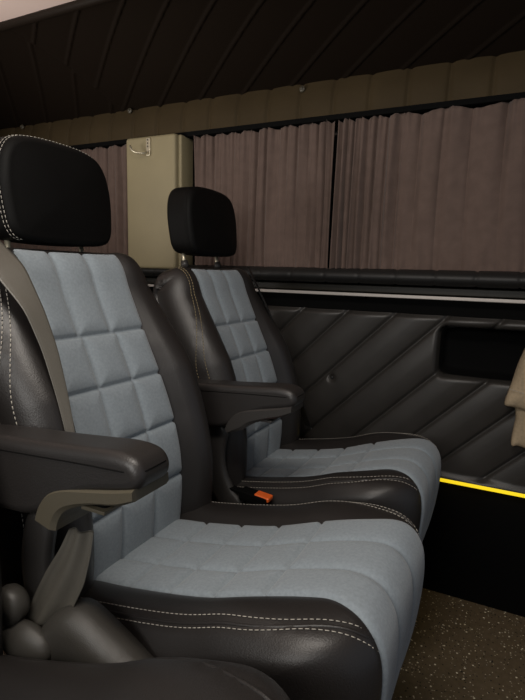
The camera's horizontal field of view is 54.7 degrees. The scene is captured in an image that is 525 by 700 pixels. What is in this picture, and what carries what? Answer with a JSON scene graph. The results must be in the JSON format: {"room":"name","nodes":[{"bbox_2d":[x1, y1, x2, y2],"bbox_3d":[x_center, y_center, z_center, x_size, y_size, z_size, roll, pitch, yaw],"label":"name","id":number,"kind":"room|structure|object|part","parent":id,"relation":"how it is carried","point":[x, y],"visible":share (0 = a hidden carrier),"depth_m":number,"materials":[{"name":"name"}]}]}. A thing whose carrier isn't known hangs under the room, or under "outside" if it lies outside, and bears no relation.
{"room":"vehicle interior","nodes":[
{"label":"vehicle interior","id":0,"kind":"room"},
{"bbox_2d":[0,0,73,21],"bbox_3d":[-0.575,-0.924,0.460,4.600,0.045,1.970,6,10,26],"label":"ceiling","id":1,"kind":"structure","parent":0,"point":[9,9],"depth_m":1.60,"materials":[{"name":"beige"}]},
{"bbox_2d":[127,133,192,268],"bbox_3d":[-0.417,-0.589,2.058,0.259,0.512,0.105,6,10,26],"label":"wall pillar","id":2,"kind":"structure","parent":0,"point":[151,179],"depth_m":2.01,"materials":[{"name":"beige plastic"}]},
{"bbox_2d":[129,138,150,155],"bbox_3d":[-0.475,-0.792,1.966,0.083,0.068,0.028,-2,9,-19],"label":"coat hook","id":3,"kind":"object","parent":2,"relation":"attached to","point":[148,140],"visible":1,"depth_m":1.97,"materials":[{"name":"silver metal"}]},
{"bbox_3d":[-0.445,-0.793,1.982,0.020,0.068,0.009,6,10,26],"label":"plate","id":4,"kind":"part","parent":3,"relation":"part of","materials":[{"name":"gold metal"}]},
{"bbox_2d":[0,0,524,129],"bbox_3d":[-0.021,-0.970,1.572,4.600,0.164,0.465,6,10,26],"label":"ceiling","id":5,"kind":"structure","parent":0,"point":[115,56],"depth_m":1.65,"materials":[{"name":"black leather"}]},
{"bbox_2d":[0,0,114,31],"bbox_3d":[-0.127,-1.022,1.348,4.600,0.030,0.030,6,10,26],"label":"trim","id":6,"kind":"structure","parent":5,"relation":"attached to","point":[76,5],"depth_m":1.61,"materials":[{"name":"black plastic"}]},
{"bbox_2d":[0,50,524,145],"bbox_3d":[0.072,-0.865,1.784,4.600,0.123,0.037,6,10,26],"label":"trim","id":7,"kind":"structure","parent":5,"relation":"attached to","point":[484,76],"depth_m":1.74,"materials":[{"name":"brown plastic"}]},
{"bbox_2d":[299,85,304,91],"bbox_3d":[0.136,-0.896,1.740,0.022,0.022,0.015,6,10,26],"label":"stud","id":8,"kind":"object","parent":7,"relation":"attached to","point":[302,88],"visible":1,"depth_m":1.74,"materials":[{"name":"silver plastic"}]},
{"bbox_2d":[3,588,524,699],"bbox_3d":[-0.485,0.961,1.032,4.600,0.040,2.590,6,10,26],"label":"floor","id":9,"kind":"structure","parent":0,"point":[459,649],"depth_m":1.50,"materials":[{"name":"carpet"}]},
{"bbox_2d":[0,566,289,699],"bbox_3d":[-0.388,0.353,0.455,0.818,1.344,0.579,6,10,26],"label":"seat","id":10,"kind":"object","parent":9,"relation":"on","point":[27,670],"visible":1,"depth_m":0.57,"materials":[{"name":"black leather"}]},
{"bbox_3d":[-0.582,0.201,0.556,0.300,0.726,0.514,6,10,26],"label":"backrest","id":11,"kind":"part","parent":10,"relation":"part of","materials":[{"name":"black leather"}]},
{"bbox_3d":[-0.373,0.377,0.757,0.056,0.056,0.036,6,10,26],"label":"recliner knob","id":12,"kind":"part","parent":10,"relation":"part of","materials":[{"name":"grey plastic"}]},
{"bbox_2d":[0,654,289,699],"bbox_3d":[-0.303,0.524,0.460,0.645,0.347,0.486,-2,6,27],"label":"cushion","id":13,"kind":"object","parent":10,"relation":"on","point":[22,676],"depth_m":0.55,"materials":[{"name":"black leather"}]},
{"bbox_2d":[0,135,424,699],"bbox_3d":[-0.143,0.284,0.938,0.821,1.344,0.571,6,10,26],"label":"seat","id":14,"kind":"object","parent":9,"relation":"on","point":[321,599],"visible":0.94,"depth_m":0.85,"materials":[{"name":"black leather"}]},
{"bbox_3d":[-0.484,-0.190,0.967,0.019,0.066,0.011,6,10,26],"label":"headrest post","id":15,"kind":"part","parent":14,"relation":"part of","materials":[{"name":"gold metal"}]},
{"bbox_2d":[0,241,74,432],"bbox_3d":[-0.380,0.008,0.828,0.196,0.373,0.065,6,10,26],"label":"belt","id":16,"kind":"object","parent":14,"relation":"attached to","point":[14,276],"visible":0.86,"depth_m":0.83,"materials":[{"name":"grey fabric"}]},
{"bbox_2d":[26,527,93,626],"bbox_3d":[-0.304,0.355,0.743,0.139,0.215,0.013,5,9,19],"label":"belt","id":17,"kind":"object","parent":14,"relation":"attached to","point":[61,585],"visible":0.74,"depth_m":0.73,"materials":[{"name":"grey fabric"}]},
{"bbox_3d":[-0.328,0.169,0.735,0.438,0.128,0.068,6,10,26],"label":"armrest","id":18,"kind":"part","parent":14,"relation":"part of","materials":[{"name":"black leather"}]},
{"bbox_3d":[-0.211,0.205,0.671,0.040,0.005,0.038,6,10,26],"label":"release lever","id":19,"kind":"part","parent":14,"relation":"part of","materials":[{"name":"brown plastic"}]},
{"bbox_3d":[-0.220,0.201,0.685,0.176,0.090,0.072,6,10,26],"label":"underside trim","id":20,"kind":"part","parent":14,"relation":"part of","materials":[{"name":"brown plastic"}]},
{"bbox_3d":[-0.335,0.162,1.049,0.300,0.726,0.514,6,10,26],"label":"backrest","id":21,"kind":"part","parent":14,"relation":"part of","materials":[{"name":"fabric"}]},
{"bbox_2d":[79,501,419,699],"bbox_3d":[-0.064,0.477,0.956,0.645,0.347,0.486,6,10,26],"label":"cushion","id":22,"kind":"object","parent":14,"relation":"on","point":[321,599],"depth_m":0.80,"materials":[{"name":"fabric"}]},
{"bbox_2d":[153,186,440,541],"bbox_3d":[0.095,0.208,1.473,0.788,1.343,0.571,6,10,26],"label":"seat","id":23,"kind":"object","parent":9,"relation":"on","point":[253,399],"visible":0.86,"depth_m":1.39,"materials":[{"name":"black leather"}]},
{"bbox_3d":[-0.089,0.111,1.584,0.300,0.726,0.514,6,10,26],"label":"backrest","id":24,"kind":"part","parent":23,"relation":"part of","materials":[{"name":"black leather"}]},
{"bbox_3d":[-0.106,0.130,1.284,0.438,0.128,0.068,6,10,26],"label":"armrest","id":25,"kind":"part","parent":23,"relation":"part of","materials":[{"name":"black leather"}]},
{"bbox_2d":[230,485,272,504],"bbox_3d":[-0.050,0.369,1.304,0.159,0.033,0.034,6,10,26],"label":"belt buckle","id":26,"kind":"object","parent":23,"relation":"attached to","point":[248,494],"visible":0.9,"depth_m":1.28,"materials":[{"name":"black"}]},
{"bbox_3d":[0.002,0.163,1.234,0.176,0.092,0.072,6,10,26],"label":"underside trim","id":27,"kind":"part","parent":23,"relation":"part of","materials":[{"name":"grey plastic"}]},
{"bbox_3d":[0.011,0.166,1.220,0.040,0.005,0.038,6,10,26],"label":"release lever","id":28,"kind":"part","parent":23,"relation":"part of","materials":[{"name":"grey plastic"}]},
{"bbox_2d":[246,266,311,428],"bbox_3d":[0.058,-0.001,1.732,0.242,0.555,0.040,0,9,-7],"label":"belt","id":29,"kind":"object","parent":23,"relation":"attached to","point":[304,415],"visible":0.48,"depth_m":1.76,"materials":[{"name":"black fabric"}]},
{"bbox_2d":[217,433,430,532],"bbox_3d":[0.159,0.425,1.502,0.645,0.347,0.486,6,10,26],"label":"cushion","id":30,"kind":"object","parent":23,"relation":"on","point":[389,470],"depth_m":1.35,"materials":[{"name":"fabric"}]},
{"bbox_2d":[265,305,524,493],"bbox_3d":[0.216,0.112,1.913,2.520,0.540,0.119,6,10,26],"label":"wall panel","id":31,"kind":"object","parent":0,"point":[386,372],"visible":0.27,"depth_m":1.73,"materials":[{"name":"black leather"}]},
{"bbox_2d":[439,327,524,380],"bbox_3d":[0.758,0.010,1.644,0.341,0.158,0.066,6,10,26],"label":"pocket","id":32,"kind":"object","parent":31,"relation":"attached to","point":[475,352],"visible":0.99,"depth_m":1.69,"materials":[{"name":"black"}]},
{"bbox_2d":[269,285,524,320],"bbox_3d":[0.112,0.027,2.049,4.600,0.675,0.020,6,10,26],"label":"wall","id":33,"kind":"structure","parent":0,"point":[433,285],"depth_m":1.81,"materials":[{"name":"black"}]},
{"bbox_2d":[145,276,524,319],"bbox_3d":[0.097,-0.221,1.968,4.600,0.094,0.115,6,10,26],"label":"trim","id":34,"kind":"structure","parent":33,"relation":"attached to","point":[515,311],"depth_m":1.72,"materials":[{"name":"black"}]},
{"bbox_2d":[145,277,524,303],"bbox_3d":[0.332,-0.204,1.765,3.800,0.044,0.048,6,10,26],"label":"wall rail","id":35,"kind":"object","parent":33,"relation":"attached to","point":[362,291],"visible":0.52,"depth_m":1.69,"materials":[{"name":"silver metal"}]},
{"bbox_2d":[504,348,524,447],"bbox_3d":[0.860,0.070,1.460,0.280,0.496,0.081,6,10,26],"label":"jacket","id":36,"kind":"object","parent":35,"relation":"hanging from","point":[515,396],"visible":1,"depth_m":1.51,"materials":[{"name":"beige fabric"}]},
{"bbox_3d":[0.857,0.031,1.446,0.280,0.362,0.061,6,10,26],"label":"panel","id":37,"kind":"part","parent":36,"relation":"part of","materials":[{"name":"beige fabric"}]},
{"bbox_2d":[422,481,524,616],"bbox_3d":[0.076,0.577,2.089,4.600,0.425,0.121,6,10,26],"label":"wall","id":38,"kind":"structure","parent":0,"point":[473,543],"depth_m":1.70,"materials":[{"name":"black"}]},
{"bbox_2d":[440,478,524,497],"bbox_3d":[0.632,0.434,1.711,2.900,0.012,0.054,6,10,26],"label":"led strip","id":39,"kind":"object","parent":38,"relation":"attached to","point":[441,479],"visible":0.08,"depth_m":1.64,"materials":[{"name":"yellow plastic"}]},
{"bbox_3d":[0.119,-0.713,1.910,4.600,0.870,0.075,6,10,26],"label":"wall","id":40,"kind":"structure","parent":0,"visible":0},
{"bbox_2d":[193,125,337,267],"bbox_3d":[0.094,-0.569,1.889,4.600,0.530,0.010,6,10,26],"label":"window","id":41,"kind":"structure","parent":40,"relation":"in","point":[336,126],"depth_m":1.81,"materials":[{"name":"black glass"}]},
{"bbox_2d":[78,100,511,149],"bbox_3d":[0.067,-0.791,1.789,4.400,0.008,0.008,6,10,26],"label":"wire","id":42,"kind":"object","parent":40,"relation":"attached to","point":[511,100],"visible":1,"depth_m":1.70,"materials":[{"name":"black"}]},
{"bbox_2d":[0,144,127,254],"bbox_3d":[-1.223,-0.664,2.462,1.523,0.526,0.042,6,10,26],"label":"window curtain","id":43,"kind":"object","parent":42,"relation":"hanging from","point":[112,161],"visible":0.16,"depth_m":2.16,"materials":[{"name":"brown fabric"}]},
{"bbox_2d":[194,119,334,267],"bbox_3d":[-0.014,-0.541,1.869,0.568,0.526,0.043,6,10,27],"label":"window curtain","id":44,"kind":"object","parent":42,"relation":"hanging from","point":[277,183],"visible":0.79,"depth_m":1.83,"materials":[{"name":"brown fabric"}]},
{"bbox_2d":[329,98,524,272],"bbox_3d":[0.915,-0.446,1.413,1.492,0.526,0.051,6,10,26],"label":"window curtain","id":45,"kind":"object","parent":42,"relation":"hanging from","point":[441,188],"visible":0.9,"depth_m":1.59,"materials":[{"name":"brown fabric"}]},
{"bbox_2d":[68,92,524,150],"bbox_3d":[0.075,-0.798,1.804,4.600,0.016,0.060,6,10,26],"label":"trim","id":46,"kind":"structure","parent":40,"relation":"attached to","point":[504,97],"depth_m":1.68,"materials":[{"name":"black"}]},
{"bbox_2d":[141,265,524,288],"bbox_3d":[0.054,-0.282,1.871,4.596,0.051,0.102,6,10,26],"label":"trim","id":47,"kind":"structure","parent":40,"relation":"attached to","point":[450,278],"depth_m":1.66,"materials":[{"name":"black"}]}
]}

